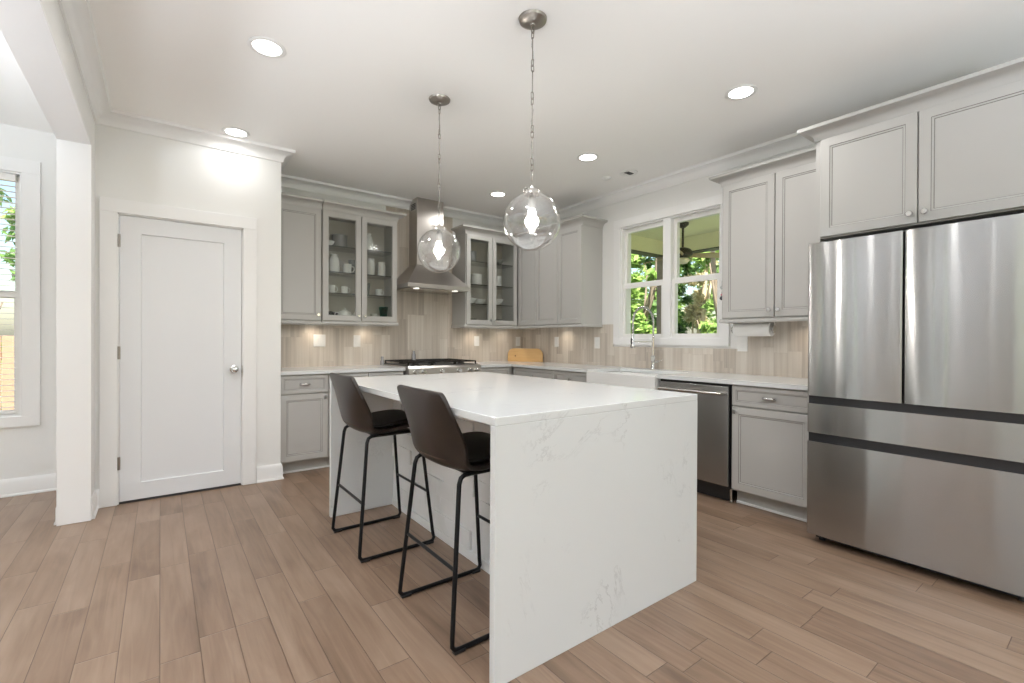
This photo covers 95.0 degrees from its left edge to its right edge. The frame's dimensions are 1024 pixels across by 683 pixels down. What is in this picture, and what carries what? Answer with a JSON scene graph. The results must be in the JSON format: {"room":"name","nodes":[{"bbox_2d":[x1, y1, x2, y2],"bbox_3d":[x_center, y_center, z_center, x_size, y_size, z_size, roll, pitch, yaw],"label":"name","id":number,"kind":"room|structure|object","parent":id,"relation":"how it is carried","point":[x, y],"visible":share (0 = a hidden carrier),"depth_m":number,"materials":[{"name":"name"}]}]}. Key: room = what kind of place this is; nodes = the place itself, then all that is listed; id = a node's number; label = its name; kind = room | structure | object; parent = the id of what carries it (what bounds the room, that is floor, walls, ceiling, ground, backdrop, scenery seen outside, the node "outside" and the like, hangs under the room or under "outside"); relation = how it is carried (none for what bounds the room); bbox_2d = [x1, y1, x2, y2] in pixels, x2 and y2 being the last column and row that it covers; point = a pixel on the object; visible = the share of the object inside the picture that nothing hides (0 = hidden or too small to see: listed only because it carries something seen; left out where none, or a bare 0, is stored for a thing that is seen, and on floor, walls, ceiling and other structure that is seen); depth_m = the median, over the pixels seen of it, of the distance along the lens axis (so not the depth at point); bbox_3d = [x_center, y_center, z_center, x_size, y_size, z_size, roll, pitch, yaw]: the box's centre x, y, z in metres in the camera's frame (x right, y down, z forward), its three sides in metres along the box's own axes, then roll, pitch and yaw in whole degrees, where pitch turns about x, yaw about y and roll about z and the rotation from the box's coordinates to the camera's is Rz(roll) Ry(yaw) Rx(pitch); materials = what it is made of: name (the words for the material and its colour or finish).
{"room":"kitchen","nodes":[
{"label":"kitchen","id":0,"kind":"room"},
{"bbox_2d":[41,0,94,496],"bbox_3d":[-0.527,-0.196,-0.022,0.150,2.740,9.400,0,0,-37],"label":"wall","id":1,"kind":"structure","parent":0,"point":[52,10],"depth_m":2.77,"materials":[{"name":"paint"}]},
{"bbox_2d":[0,0,91,525],"bbox_3d":[-0.540,-0.037,-0.005,0.162,2.419,7.440,0,0,-37],"label":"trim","id":2,"kind":"structure","parent":1,"relation":"attached to","point":[24,24],"depth_m":2.94,"materials":[{"name":"paint"}]},
{"bbox_2d":[91,489,99,518],"bbox_3d":[-2.786,1.085,3.138,0.028,0.129,0.250,0,0,-37],"label":"baseboard","id":3,"kind":"structure","parent":1,"relation":"attached to","point":[95,506],"depth_m":3.13,"materials":[{"name":"paint"}]},
{"bbox_2d":[95,124,280,489],"bbox_3d":[-2.435,-0.220,3.622,1.167,2.740,0.120,0,0,-37],"label":"wall","id":4,"kind":"structure","parent":0,"point":[129,165],"depth_m":3.64,"materials":[{"name":"paint"}]},
{"bbox_2d":[99,196,256,507],"bbox_3d":[-2.479,0.077,3.547,0.960,2.148,0.191,0,0,-37],"label":"door","id":5,"kind":"structure","parent":4,"relation":"in","point":[178,286],"depth_m":3.50,"materials":[{"name":"paint"}]},
{"bbox_2d":[256,463,283,482],"bbox_3d":[-2.017,1.085,3.903,0.201,0.129,0.097,0,0,-37],"label":"baseboard","id":6,"kind":"structure","parent":4,"relation":"attached to","point":[273,472],"depth_m":3.87,"materials":[{"name":"paint"}]},
{"bbox_2d":[0,123,522,479],"bbox_3d":[-3.153,-0.225,3.965,8.110,2.740,0.170,0,0,-37],"label":"wall","id":7,"kind":"structure","parent":0,"point":[25,451],"depth_m":3.58,"materials":[{"name":"paint"}]},
{"bbox_2d":[0,156,40,427],"bbox_3d":[-4.387,-0.362,3.038,1.923,1.988,0.172,0,0,-37],"label":"window","id":8,"kind":"structure","parent":7,"relation":"in","point":[27,296],"depth_m":3.51,"materials":[{"name":"paint"}]},
{"bbox_2d":[0,172,16,413],"bbox_3d":[-4.014,-0.353,3.263,0.790,1.775,0.040,0,0,-37],"label":"window blind","id":9,"kind":"object","parent":8,"relation":"attached to","point":[3,176],"visible":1,"depth_m":3.47,"materials":[{"name":"white plastic"}]},
{"bbox_2d":[0,473,55,497],"bbox_3d":[-4.881,1.078,2.584,3.690,0.129,0.022,0,0,-37],"label":"baseboard","id":10,"kind":"structure","parent":7,"relation":"attached to","point":[47,482],"depth_m":3.52,"materials":[{"name":"paint"}]},
{"bbox_2d":[281,192,323,323],"bbox_3d":[-2.048,-0.750,4.440,0.403,1.167,0.386,0,0,-37],"label":"upper cabinet","id":11,"kind":"object","parent":7,"relation":"attached to","point":[300,215],"visible":0.88,"depth_m":4.34,"materials":[{"name":"paint"}]},
{"bbox_2d":[321,200,406,325],"bbox_3d":[-1.549,-0.749,4.814,0.830,1.167,0.386,0,0,-37],"label":"upper cabinet","id":12,"kind":"object","parent":7,"relation":"attached to","point":[353,221],"visible":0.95,"depth_m":4.81,"materials":[{"name":"paint"}]},
{"bbox_2d":[329,285,337,292],"bbox_3d":[-1.797,-0.519,4.679,0.076,0.085,0.095,0,0,21],"label":"mug","id":13,"kind":"object","parent":12,"relation":"on","point":[331,287],"visible":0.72,"depth_m":4.64,"materials":[{"name":"white ceramic"}]},
{"bbox_2d":[329,254,339,271],"bbox_3d":[-1.775,-0.776,4.687,0.108,0.185,0.108,0,0,-37],"label":"vase","id":14,"kind":"object","parent":12,"relation":"on","point":[334,263],"visible":0.82,"depth_m":4.65,"materials":[{"name":"white ceramic"}]},
{"bbox_2d":[332,234,346,246],"bbox_3d":[-1.744,-1.006,4.746,0.150,0.138,0.150,0,0,-37],"label":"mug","id":15,"kind":"object","parent":12,"relation":"on","point":[340,239],"visible":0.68,"depth_m":4.68,"materials":[{"name":"grey ceramic"}]},
{"bbox_2d":[334,308,354,314],"bbox_3d":[-1.682,-0.277,4.736,0.146,0.125,0.171,0,0,13],"label":"teapot","id":16,"kind":"object","parent":12,"relation":"in","point":[343,312],"visible":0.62,"depth_m":4.68,"materials":[{"name":"white ceramic"}]},
{"bbox_2d":[341,286,349,292],"bbox_3d":[-1.685,-0.515,4.737,0.068,0.076,0.086,0,0,21],"label":"mug","id":17,"kind":"object","parent":12,"relation":"on","point":[344,289],"visible":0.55,"depth_m":4.70,"materials":[{"name":"white ceramic"}]},
{"bbox_2d":[343,264,354,272],"bbox_3d":[-1.665,-0.733,4.765,0.087,0.098,0.110,0,0,21],"label":"mug","id":18,"kind":"object","parent":12,"relation":"on","point":[347,268],"visible":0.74,"depth_m":4.72,"materials":[{"name":"white ceramic"}]},
{"bbox_2d":[329,245,390,256],"bbox_3d":[-1.608,-0.931,4.827,0.714,0.010,0.265,0,0,-37],"label":"glass shelf","id":19,"kind":"object","parent":12,"relation":"attached to","point":[340,250],"depth_m":4.86,"materials":[{"name":"clear glass"}]},
{"bbox_2d":[329,271,390,279],"bbox_3d":[-1.609,-0.678,4.829,0.714,0.010,0.265,0,0,-37],"label":"glass shelf","id":20,"kind":"object","parent":12,"relation":"attached to","point":[332,274],"depth_m":4.86,"materials":[{"name":"clear glass"}]},
{"bbox_2d":[329,292,390,298],"bbox_3d":[-1.610,-0.471,4.829,0.714,0.010,0.265,0,0,-37],"label":"glass shelf","id":21,"kind":"object","parent":12,"relation":"attached to","point":[336,295],"depth_m":4.86,"materials":[{"name":"clear glass"}]},
{"bbox_2d":[367,233,372,249],"bbox_3d":[-1.502,-1.029,4.890,0.108,0.185,0.108,0,0,-37],"label":"pitcher","id":22,"kind":"object","parent":12,"relation":"on","point":[369,238],"visible":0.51,"depth_m":4.86,"materials":[{"name":"white ceramic"}]},
{"bbox_2d":[367,258,374,274],"bbox_3d":[-1.481,-0.777,4.920,0.080,0.188,0.080,0,0,-37],"label":"jar","id":23,"kind":"object","parent":12,"relation":"on","point":[370,261],"visible":0.76,"depth_m":4.89,"materials":[{"name":"white ceramic"}]},
{"bbox_2d":[375,289,383,295],"bbox_3d":[-1.411,-0.515,4.980,0.068,0.076,0.086,0,0,21],"label":"mug","id":24,"kind":"object","parent":12,"relation":"on","point":[377,291],"visible":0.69,"depth_m":4.95,"materials":[{"name":"white ceramic"}]},
{"bbox_2d":[378,262,384,275],"bbox_3d":[-1.381,-0.761,4.970,0.080,0.155,0.080,0,0,-37],"label":"jar","id":25,"kind":"object","parent":12,"relation":"on","point":[381,265],"visible":0.81,"depth_m":4.94,"materials":[{"name":"white ceramic"}]},
{"bbox_2d":[379,307,387,316],"bbox_3d":[-1.357,-0.288,4.954,0.097,0.148,0.097,0,0,-37],"label":"cup","id":26,"kind":"object","parent":12,"relation":"in","point":[383,311],"visible":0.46,"depth_m":4.92,"materials":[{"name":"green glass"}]},
{"bbox_2d":[281,324,521,367],"bbox_3d":[-1.096,0.045,5.395,3.101,0.417,0.012,0,0,-37],"label":"backsplash","id":27,"kind":"structure","parent":7,"relation":"attached to","point":[392,343],"depth_m":5.18,"materials":[{"name":"tile"}]},
{"bbox_2d":[313,334,325,346],"bbox_3d":[-1.946,-0.009,4.744,0.118,0.122,0.008,0,0,-37],"label":"light switch","id":28,"kind":"object","parent":27,"relation":"attached to","point":[318,340],"visible":1,"depth_m":4.74,"materials":[{"name":"white plastic"}]},
{"bbox_2d":[353,335,360,346],"bbox_3d":[-1.643,-0.005,4.973,0.075,0.122,0.006,0,0,-37],"label":"wall outlet","id":29,"kind":"object","parent":27,"relation":"attached to","point":[356,338],"visible":1,"depth_m":4.97,"materials":[{"name":"white plastic"}]},
{"bbox_2d":[474,336,478,345],"bbox_3d":[-0.442,-0.005,5.873,0.075,0.122,0.006,0,0,-37],"label":"wall outlet","id":30,"kind":"object","parent":27,"relation":"attached to","point":[476,338],"visible":1,"depth_m":5.87,"materials":[{"name":"white plastic"}]},
{"bbox_2d":[385,206,452,327],"bbox_3d":[-1.057,-0.827,5.418,0.832,1.328,0.012,0,0,-37],"label":"backsplash","id":31,"kind":"structure","parent":7,"relation":"attached to","point":[427,310],"depth_m":5.41,"materials":[{"name":"tile"}]},
{"bbox_2d":[397,197,470,294],"bbox_3d":[-0.904,-1.071,5.209,0.754,1.036,0.501,0,0,-37],"label":"range hood","id":32,"kind":"object","parent":7,"relation":"attached to","point":[423,213],"visible":0.97,"depth_m":5.21,"materials":[{"name":"silver metal"}]},
{"bbox_2d":[451,224,517,327],"bbox_3d":[-0.341,-0.748,5.719,0.826,1.167,0.386,0,0,-37],"label":"upper cabinet","id":33,"kind":"object","parent":7,"relation":"attached to","point":[492,247],"visible":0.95,"depth_m":5.66,"materials":[{"name":"paint"}]},
{"bbox_2d":[471,251,476,260],"bbox_3d":[-0.504,-1.019,5.676,0.150,0.138,0.150,0,0,-37],"label":"canister","id":34,"kind":"object","parent":33,"relation":"on","point":[473,253],"visible":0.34,"depth_m":5.62,"materials":[{"name":"grey ceramic"}]},
{"bbox_2d":[471,274,481,284],"bbox_3d":[-0.435,-0.749,5.717,0.150,0.138,0.150,0,0,-37],"label":"canister","id":35,"kind":"object","parent":33,"relation":"on","point":[475,278],"visible":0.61,"depth_m":5.65,"materials":[{"name":"white ceramic"}]},
{"bbox_2d":[471,261,511,268],"bbox_3d":[-0.337,-0.945,5.780,0.710,0.010,0.265,0,0,-37],"label":"glass shelf","id":36,"kind":"object","parent":33,"relation":"attached to","point":[474,264],"depth_m":5.85,"materials":[{"name":"clear glass"}]},
{"bbox_2d":[471,284,512,289],"bbox_3d":[-0.338,-0.674,5.781,0.710,0.010,0.265,0,0,-37],"label":"glass shelf","id":37,"kind":"object","parent":33,"relation":"attached to","point":[473,286],"depth_m":5.84,"materials":[{"name":"clear glass"}]},
{"bbox_2d":[471,303,512,307],"bbox_3d":[-0.339,-0.445,5.782,0.710,0.010,0.265,0,0,-37],"label":"glass shelf","id":38,"kind":"object","parent":33,"relation":"attached to","point":[485,305],"depth_m":5.88,"materials":[{"name":"clear glass"}]},
{"bbox_2d":[496,276,501,285],"bbox_3d":[-0.205,-0.749,5.877,0.150,0.138,0.150,0,0,-37],"label":"canister","id":39,"kind":"object","parent":33,"relation":"on","point":[498,278],"visible":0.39,"depth_m":5.82,"materials":[{"name":"white ceramic"}]},
{"bbox_2d":[0,0,1023,220],"bbox_3d":[-0.289,-1.626,0.146,8.410,0.120,9.700,0,0,-37],"label":"ceiling","id":40,"kind":"structure","parent":0,"point":[641,86],"depth_m":2.77,"materials":[{"name":"paint"}]},
{"bbox_2d":[222,127,249,137],"bbox_3d":[-2.092,-1.584,3.558,0.188,0.007,0.188,0,0,-37],"label":"recessed light","id":41,"kind":"object","parent":40,"relation":"in","point":[231,131],"visible":1,"depth_m":3.56,"materials":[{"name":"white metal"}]},
{"bbox_2d":[247,36,286,57],"bbox_3d":[-1.315,-1.576,2.518,0.188,0.007,0.188,0,0,-37],"label":"recessed light","id":42,"kind":"object","parent":40,"relation":"in","point":[264,46],"visible":1,"depth_m":2.52,"materials":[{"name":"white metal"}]},
{"bbox_2d":[417,94,460,272],"bbox_3d":[-0.475,-1.014,3.061,0.282,1.128,0.282,0,0,-37],"label":"pendant light","id":43,"kind":"object","parent":40,"relation":"hanging from","point":[440,100],"visible":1,"depth_m":3.04,"materials":[{"name":"clear glass"}]},
{"bbox_2d":[436,231,441,240],"bbox_3d":[-0.476,-0.687,3.062,0.034,0.070,0.034,0,0,-37],"label":"socket","id":44,"kind":"object","parent":43,"relation":"attached to","point":[439,233],"depth_m":3.05,"materials":[{"name":"white ceramic"}]},
{"bbox_2d":[489,191,506,196],"bbox_3d":[-0.151,-1.581,5.044,0.188,0.007,0.188,0,0,-37],"label":"recessed light","id":45,"kind":"object","parent":40,"relation":"in","point":[496,193],"visible":1,"depth_m":5.04,"materials":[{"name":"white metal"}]},
{"bbox_2d":[503,9,560,250],"bbox_3d":[0.099,-1.008,2.291,0.282,1.128,0.282,0,0,-37],"label":"pendant light","id":46,"kind":"object","parent":40,"relation":"hanging from","point":[531,19],"visible":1,"depth_m":2.27,"materials":[{"name":"clear glass"}]},
{"bbox_2d":[528,195,534,208],"bbox_3d":[0.097,-0.681,2.292,0.034,0.070,0.034,0,0,-37],"label":"socket","id":47,"kind":"object","parent":46,"relation":"attached to","point":[531,201],"depth_m":2.28,"materials":[{"name":"white ceramic"}]},
{"bbox_2d":[577,153,598,161],"bbox_3d":[0.649,-1.573,4.013,0.188,0.007,0.188,0,0,-37],"label":"recessed light","id":48,"kind":"object","parent":40,"relation":"in","point":[586,157],"visible":1,"depth_m":4.01,"materials":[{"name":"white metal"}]},
{"bbox_2d":[619,170,637,176],"bbox_3d":[1.089,-1.573,4.385,0.170,0.006,0.170,0,0,-37],"label":"ceiling speaker","id":49,"kind":"object","parent":40,"relation":"attached to","point":[628,172],"visible":1,"depth_m":4.37,"materials":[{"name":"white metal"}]},
{"bbox_2d":[725,84,757,99],"bbox_3d":[1.440,-1.565,2.953,0.188,0.007,0.188,0,0,-37],"label":"recessed light","id":50,"kind":"object","parent":40,"relation":"in","point":[740,92],"visible":1,"depth_m":2.95,"materials":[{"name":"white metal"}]},
{"bbox_2d":[0,467,1023,682],"bbox_3d":[-0.301,1.234,0.158,8.410,0.120,9.700,0,0,-37],"label":"floor","id":51,"kind":"structure","parent":0,"point":[251,583],"depth_m":2.06,"materials":[{"name":"brown wood"}]},
{"bbox_2d":[281,374,327,473],"bbox_3d":[-1.983,0.717,4.331,0.403,0.863,0.656,0,0,-37],"label":"base cabinet","id":52,"kind":"object","parent":51,"relation":"on","point":[304,397],"visible":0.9,"depth_m":4.11,"materials":[{"name":"paint"}]},
{"bbox_2d":[326,371,403,466],"bbox_3d":[-1.533,0.717,4.668,0.718,0.863,0.656,0,0,-37],"label":"base cabinet","id":53,"kind":"object","parent":51,"relation":"on","point":[381,373],"visible":0.07,"depth_m":4.34,"materials":[{"name":"paint"}]},
{"bbox_2d":[281,365,404,374],"bbox_3d":[-1.693,0.270,4.549,1.132,0.030,0.627,0,0,-37],"label":"countertop","id":54,"kind":"structure","parent":53,"relation":"on","point":[354,368],"depth_m":4.41,"materials":[{"name":"white stone"}]},
{"bbox_2d":[329,373,434,562],"bbox_3d":[-0.780,0.673,2.769,0.484,0.976,0.500,0,0,-37],"label":"bar stool","id":55,"kind":"object","parent":51,"relation":"on","point":[355,412],"visible":0.83,"depth_m":2.62,"materials":[{"name":"brown leather"}]},
{"bbox_2d":[371,409,407,427],"bbox_3d":[-0.755,0.443,2.786,0.400,0.065,0.420,0,0,-37],"label":"seat cushion","id":56,"kind":"object","parent":55,"relation":"on","point":[392,418],"depth_m":2.69,"materials":[{"name":"black leather"}]},
{"bbox_2d":[384,358,480,374],"bbox_3d":[-0.865,0.677,5.098,0.842,0.948,0.746,0,0,-37],"label":"gas range","id":57,"kind":"object","parent":51,"relation":"on","point":[445,365],"visible":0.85,"depth_m":4.89,"materials":[{"name":"silver metal"}]},
{"bbox_2d":[384,362,476,365],"bbox_3d":[-0.892,0.242,5.135,0.822,0.007,0.630,0,0,-37],"label":"cooktop","id":58,"kind":"object","parent":57,"relation":"in","point":[400,363],"depth_m":4.93,"materials":[{"name":"black metal"}]},
{"bbox_2d":[397,385,489,655],"bbox_3d":[-0.204,0.678,2.055,0.484,0.976,0.500,0,0,-37],"label":"bar stool","id":59,"kind":"object","parent":51,"relation":"on","point":[437,436],"visible":0.77,"depth_m":1.86,"materials":[{"name":"brown leather"}]},
{"bbox_2d":[462,431,489,462],"bbox_3d":[-0.179,0.449,2.072,0.400,0.065,0.420,0,0,-37],"label":"seat cushion","id":60,"kind":"object","parent":59,"relation":"on","point":[477,443],"depth_m":1.99,"materials":[{"name":"black leather"}]},
{"bbox_2d":[481,366,511,374],"bbox_3d":[-0.356,0.719,5.551,0.486,0.863,0.656,0,0,-37],"label":"base cabinet","id":61,"kind":"object","parent":51,"relation":"on","point":[502,370],"visible":0.04,"depth_m":5.34,"materials":[{"name":"paint"}]},
{"bbox_2d":[329,372,696,682],"bbox_3d":[-0.152,0.707,2.700,1.203,0.914,1.918,0,0,-37],"label":"kitchen island","id":62,"kind":"object","parent":51,"relation":"on","point":[588,495],"visible":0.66,"depth_m":1.95,"materials":[{"name":"white stone"}]},
{"bbox_2d":[330,372,696,425],"bbox_3d":[-0.150,0.265,2.698,1.203,0.030,1.918,0,0,-37],"label":"island countertop","id":63,"kind":"structure","parent":62,"relation":"on","point":[494,399],"depth_m":2.24,"materials":[{"name":"white stone"}]},
{"bbox_2d":[513,367,554,378],"bbox_3d":[0.459,0.723,5.350,0.665,0.863,0.722,0,0,-37],"label":"base cabinet","id":64,"kind":"object","parent":51,"relation":"on","point":[531,372],"visible":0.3,"depth_m":5.13,"materials":[{"name":"paint"}]},
{"bbox_2d":[554,370,627,381],"bbox_3d":[0.826,0.727,4.860,0.665,0.863,0.498,0,0,-37],"label":"base cabinet","id":65,"kind":"object","parent":51,"relation":"on","point":[558,374],"visible":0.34,"depth_m":4.68,"materials":[{"name":"paint"}]},
{"bbox_2d":[658,379,733,502],"bbox_3d":[1.588,0.737,3.757,0.650,0.860,0.594,0,0,-37],"label":"dishwasher","id":66,"kind":"object","parent":51,"relation":"on","point":[714,400],"visible":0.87,"depth_m":3.45,"materials":[{"name":"silver metal"}]},
{"bbox_2d":[732,384,808,521],"bbox_3d":[1.970,0.738,3.323,0.676,0.863,0.540,0,0,-37],"label":"base cabinet","id":67,"kind":"object","parent":51,"relation":"on","point":[770,435],"visible":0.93,"depth_m":3.15,"materials":[{"name":"paint"}]},
{"bbox_2d":[464,361,807,389],"bbox_3d":[0.825,0.281,4.475,1.105,0.030,3.766,0,0,-37],"label":"countertop","id":68,"kind":"structure","parent":67,"relation":"on","point":[795,383],"depth_m":3.86,"materials":[{"name":"white stone"}]},
{"bbox_2d":[508,348,542,361],"bbox_3d":[0.169,0.173,6.001,0.470,0.168,0.021,0,0,20],"label":"cutting board","id":69,"kind":"object","parent":68,"relation":"on","point":[514,354],"visible":0.96,"depth_m":5.99,"materials":[{"name":"brown wood"}]},
{"bbox_2d":[586,371,660,389],"bbox_3d":[1.121,0.399,4.264,0.480,0.239,0.766,0,0,-37],"label":"farmhouse sink","id":70,"kind":"object","parent":68,"relation":"in","point":[618,378],"visible":0.26,"depth_m":4.10,"materials":[{"name":"white ceramic"}]},
{"bbox_2d":[630,306,662,369],"bbox_3d":[1.260,-0.035,4.466,0.305,0.607,0.152,0,0,-4],"label":"kitchen faucet","id":71,"kind":"object","parent":68,"relation":"on","point":[653,361],"visible":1,"depth_m":4.50,"materials":[{"name":"silver metal"}]},
{"bbox_2d":[807,213,1023,601],"bbox_3d":[2.325,0.304,2.633,0.800,1.743,0.910,0,0,-37],"label":"refrigerator","id":72,"kind":"object","parent":51,"relation":"on","point":[915,444],"visible":1,"depth_m":2.34,"materials":[{"name":"silver metal"}]},
{"bbox_2d":[523,144,815,373],"bbox_3d":[3.016,-0.192,2.621,0.150,2.740,9.680,0,0,-37],"label":"wall","id":73,"kind":"structure","parent":0,"point":[701,188],"depth_m":4.77,"materials":[{"name":"paint"}]},
{"bbox_2d":[58,0,813,230],"bbox_3d":[1.253,-1.516,1.290,4.270,0.094,9.380,0,0,-37],"label":"trim","id":74,"kind":"structure","parent":73,"relation":"attached to","point":[77,16],"depth_m":3.72,"materials":[{"name":"paint"}]},
{"bbox_2d":[517,215,607,328],"bbox_3d":[0.440,-0.744,5.608,0.386,1.167,1.501,0,0,-37],"label":"upper cabinet","id":75,"kind":"object","parent":73,"relation":"attached to","point":[559,284],"visible":0.94,"depth_m":5.24,"materials":[{"name":"paint"}]},
{"bbox_2d":[522,321,807,377],"bbox_3d":[1.274,0.042,4.809,0.012,0.450,3.767,0,0,-37],"label":"backsplash","id":76,"kind":"structure","parent":73,"relation":"attached to","point":[784,353],"depth_m":4.35,"materials":[{"name":"tile"}]},
{"bbox_2d":[554,337,558,346],"bbox_3d":[0.547,0.004,5.763,0.006,0.122,0.075,0,0,-37],"label":"wall outlet","id":77,"kind":"object","parent":76,"relation":"attached to","point":[556,339],"visible":1,"depth_m":5.76,"materials":[{"name":"white plastic"}]},
{"bbox_2d":[594,337,599,348],"bbox_3d":[0.947,0.015,5.229,0.006,0.125,0.078,0,0,-37],"label":"wall outlet","id":78,"kind":"object","parent":76,"relation":"attached to","point":[596,339],"visible":1,"depth_m":5.22,"materials":[{"name":"white plastic"}]},
{"bbox_2d":[737,336,747,350],"bbox_3d":[1.927,0.020,3.922,0.006,0.125,0.085,0,0,-37],"label":"wall outlet","id":79,"kind":"object","parent":76,"relation":"attached to","point":[742,341],"visible":1,"depth_m":3.92,"materials":[{"name":"white plastic"}]},
{"bbox_2d":[613,194,729,345],"bbox_3d":[1.539,-0.623,4.573,0.172,1.316,1.280,0,0,-37],"label":"window","id":80,"kind":"structure","parent":73,"relation":"in","point":[710,206],"depth_m":4.52,"materials":[{"name":"paint"}]},
{"bbox_2d":[709,147,815,323],"bbox_3d":[1.993,-0.729,3.537,0.386,1.167,0.878,0,0,-37],"label":"upper cabinet","id":81,"kind":"object","parent":73,"relation":"attached to","point":[769,207],"visible":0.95,"depth_m":3.45,"materials":[{"name":"paint"}]},
{"bbox_2d":[731,322,776,335],"bbox_3d":[1.881,-0.093,3.659,0.106,0.107,0.322,0,0,-37],"label":"paper towel roll","id":82,"kind":"object","parent":81,"relation":"attached to","point":[766,328],"visible":1,"depth_m":3.61,"materials":[{"name":"white paper"}]},
{"bbox_2d":[797,57,1023,242],"bbox_3d":[2.411,-0.066,2.678,0.746,2.481,1.162,0,0,-37],"label":"upper cabinet","id":83,"kind":"object","parent":73,"relation":"attached to","point":[952,151],"visible":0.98,"depth_m":2.46,"materials":[{"name":"paint"}]},
{"label":"outside","id":84,"kind":"structure","parent":0,"visible":0},
{"bbox_2d":[1,360,1,409],"bbox_3d":[-2.005,1.772,11.008,90.000,0.200,100.000,0,0,-37],"label":"ground","id":85,"kind":"structure","parent":84,"point":[1,360],"depth_m":16.46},
{"bbox_2d":[0,336,13,409],"bbox_3d":[-7.180,0.782,5.409,9.000,1.720,0.060,0,0,-37],"label":"fence","id":86,"kind":"object","parent":85,"relation":"on","point":[6,340],"visible":0.02,"depth_m":5.95,"materials":[{"name":"brown wood"}]},
{"bbox_2d":[0,223,14,281],"bbox_3d":[-9.011,-1.678,9.825,2.420,6.657,2.181,0,0,-37],"label":"tree","id":87,"kind":"object","parent":85,"relation":"on","point":[12,233],"visible":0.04,"depth_m":9.14,"materials":[{"name":"green plant"}]},
{"bbox_2d":[0,188,14,364],"bbox_3d":[-8.433,-1.140,7.034,2.066,5.612,2.008,0,0,-15],"label":"tree","id":88,"kind":"object","parent":85,"relation":"on","point":[2,193],"visible":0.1,"depth_m":7.44,"materials":[{"name":"green plant"}]},
{"bbox_2d":[631,255,649,309],"bbox_3d":[2.963,-1.507,13.361,1.691,6.391,1.981,0,0,37],"label":"broadleaf tree","id":89,"kind":"object","parent":85,"relation":"on","point":[638,265],"visible":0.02,"depth_m":13.58,"materials":[{"name":"green plant"}]},
{"bbox_2d":[631,254,682,333],"bbox_3d":[3.029,-0.976,10.058,1.301,5.352,1.415,0,0,21],"label":"broadleaf tree","id":90,"kind":"object","parent":85,"relation":"on","point":[641,320],"visible":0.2,"depth_m":9.73,"materials":[{"name":"green plant"}]},
{"bbox_2d":[633,256,685,325],"bbox_3d":[4.592,-1.720,14.389,1.846,6.824,1.968,0,0,-37],"label":"broadleaf tree","id":91,"kind":"object","parent":85,"relation":"on","point":[642,277],"visible":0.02,"depth_m":14.45,"materials":[{"name":"green plant"}]},
{"bbox_2d":[633,256,687,333],"bbox_3d":[5.523,-2.717,17.429,2.293,8.799,2.284,0,0,-37],"label":"tree","id":92,"kind":"object","parent":85,"relation":"on","point":[641,269],"visible":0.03,"depth_m":17.01,"materials":[{"name":"green plant"}]},
{"bbox_2d":[641,256,698,333],"bbox_3d":[3.927,-1.436,11.636,1.540,6.281,1.491,0,0,11],"label":"broadleaf tree","id":93,"kind":"object","parent":85,"relation":"on","point":[689,269],"visible":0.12,"depth_m":11.36,"materials":[{"name":"green plant"}]},
{"bbox_2d":[681,257,718,333],"bbox_3d":[4.139,-1.039,10.344,0.781,5.507,0.795,0,0,22],"label":"tree","id":94,"kind":"object","parent":85,"relation":"on","point":[693,312],"visible":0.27,"depth_m":10.17,"materials":[{"name":"green plant"}]},
{"bbox_2d":[691,250,718,332],"bbox_3d":[4.006,-0.872,8.657,1.498,5.182,1.484,0,0,-37],"label":"broadleaf tree","id":95,"kind":"object","parent":85,"relation":"on","point":[711,305],"visible":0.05,"depth_m":8.60,"materials":[{"name":"green plant"}]},
{"bbox_2d":[693,261,718,320],"bbox_3d":[5.921,-1.772,12.682,1.818,6.960,2.060,0,0,1],"label":"broadleaf tree","id":96,"kind":"object","parent":85,"relation":"on","point":[708,315],"visible":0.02,"depth_m":12.93,"materials":[{"name":"green plant"}]},
{"bbox_2d":[695,267,716,322],"bbox_3d":[7.176,-2.696,15.136,2.350,8.792,2.366,0,0,-37],"label":"tree","id":97,"kind":"object","parent":85,"relation":"on","point":[711,294],"visible":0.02,"depth_m":15.08,"materials":[{"name":"green plant"}]},
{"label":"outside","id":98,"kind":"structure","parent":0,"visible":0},
{"bbox_3d":[3.623,1.325,4.050,2.540,0.200,7.120,0,0,-37],"label":"porch deck","id":99,"kind":"object","parent":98,"visible":0},
{"bbox_2d":[657,257,662,333],"bbox_3d":[2.390,-0.061,7.415,0.190,2.534,0.190,0,0,-37],"label":"porch post","id":100,"kind":"object","parent":99,"relation":"on","point":[659,263],"visible":0.09,"depth_m":7.38,"materials":[{"name":"brown wood"}]},
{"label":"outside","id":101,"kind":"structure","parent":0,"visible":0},
{"bbox_2d":[632,214,718,240],"bbox_3d":[3.636,-1.555,4.039,2.540,0.020,7.120,0,0,-37],"label":"ceiling","id":102,"kind":"structure","parent":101,"point":[709,224],"depth_m":6.54,"materials":[{"name":"paint"}]},
{"bbox_2d":[631,231,718,257],"bbox_3d":[3.583,-1.427,3.993,2.399,0.235,7.110,0,0,-37],"label":"beam","id":103,"kind":"structure","parent":102,"relation":"attached to","point":[707,242],"depth_m":6.94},
{"bbox_2d":[643,222,718,263],"bbox_3d":[2.141,-1.287,6.228,1.240,0.545,1.182,0,0,-37],"label":"ceiling fan","id":104,"kind":"object","parent":102,"relation":"hanging from","point":[685,253],"visible":0.7,"depth_m":6.12,"materials":[{"name":"brown metal"}]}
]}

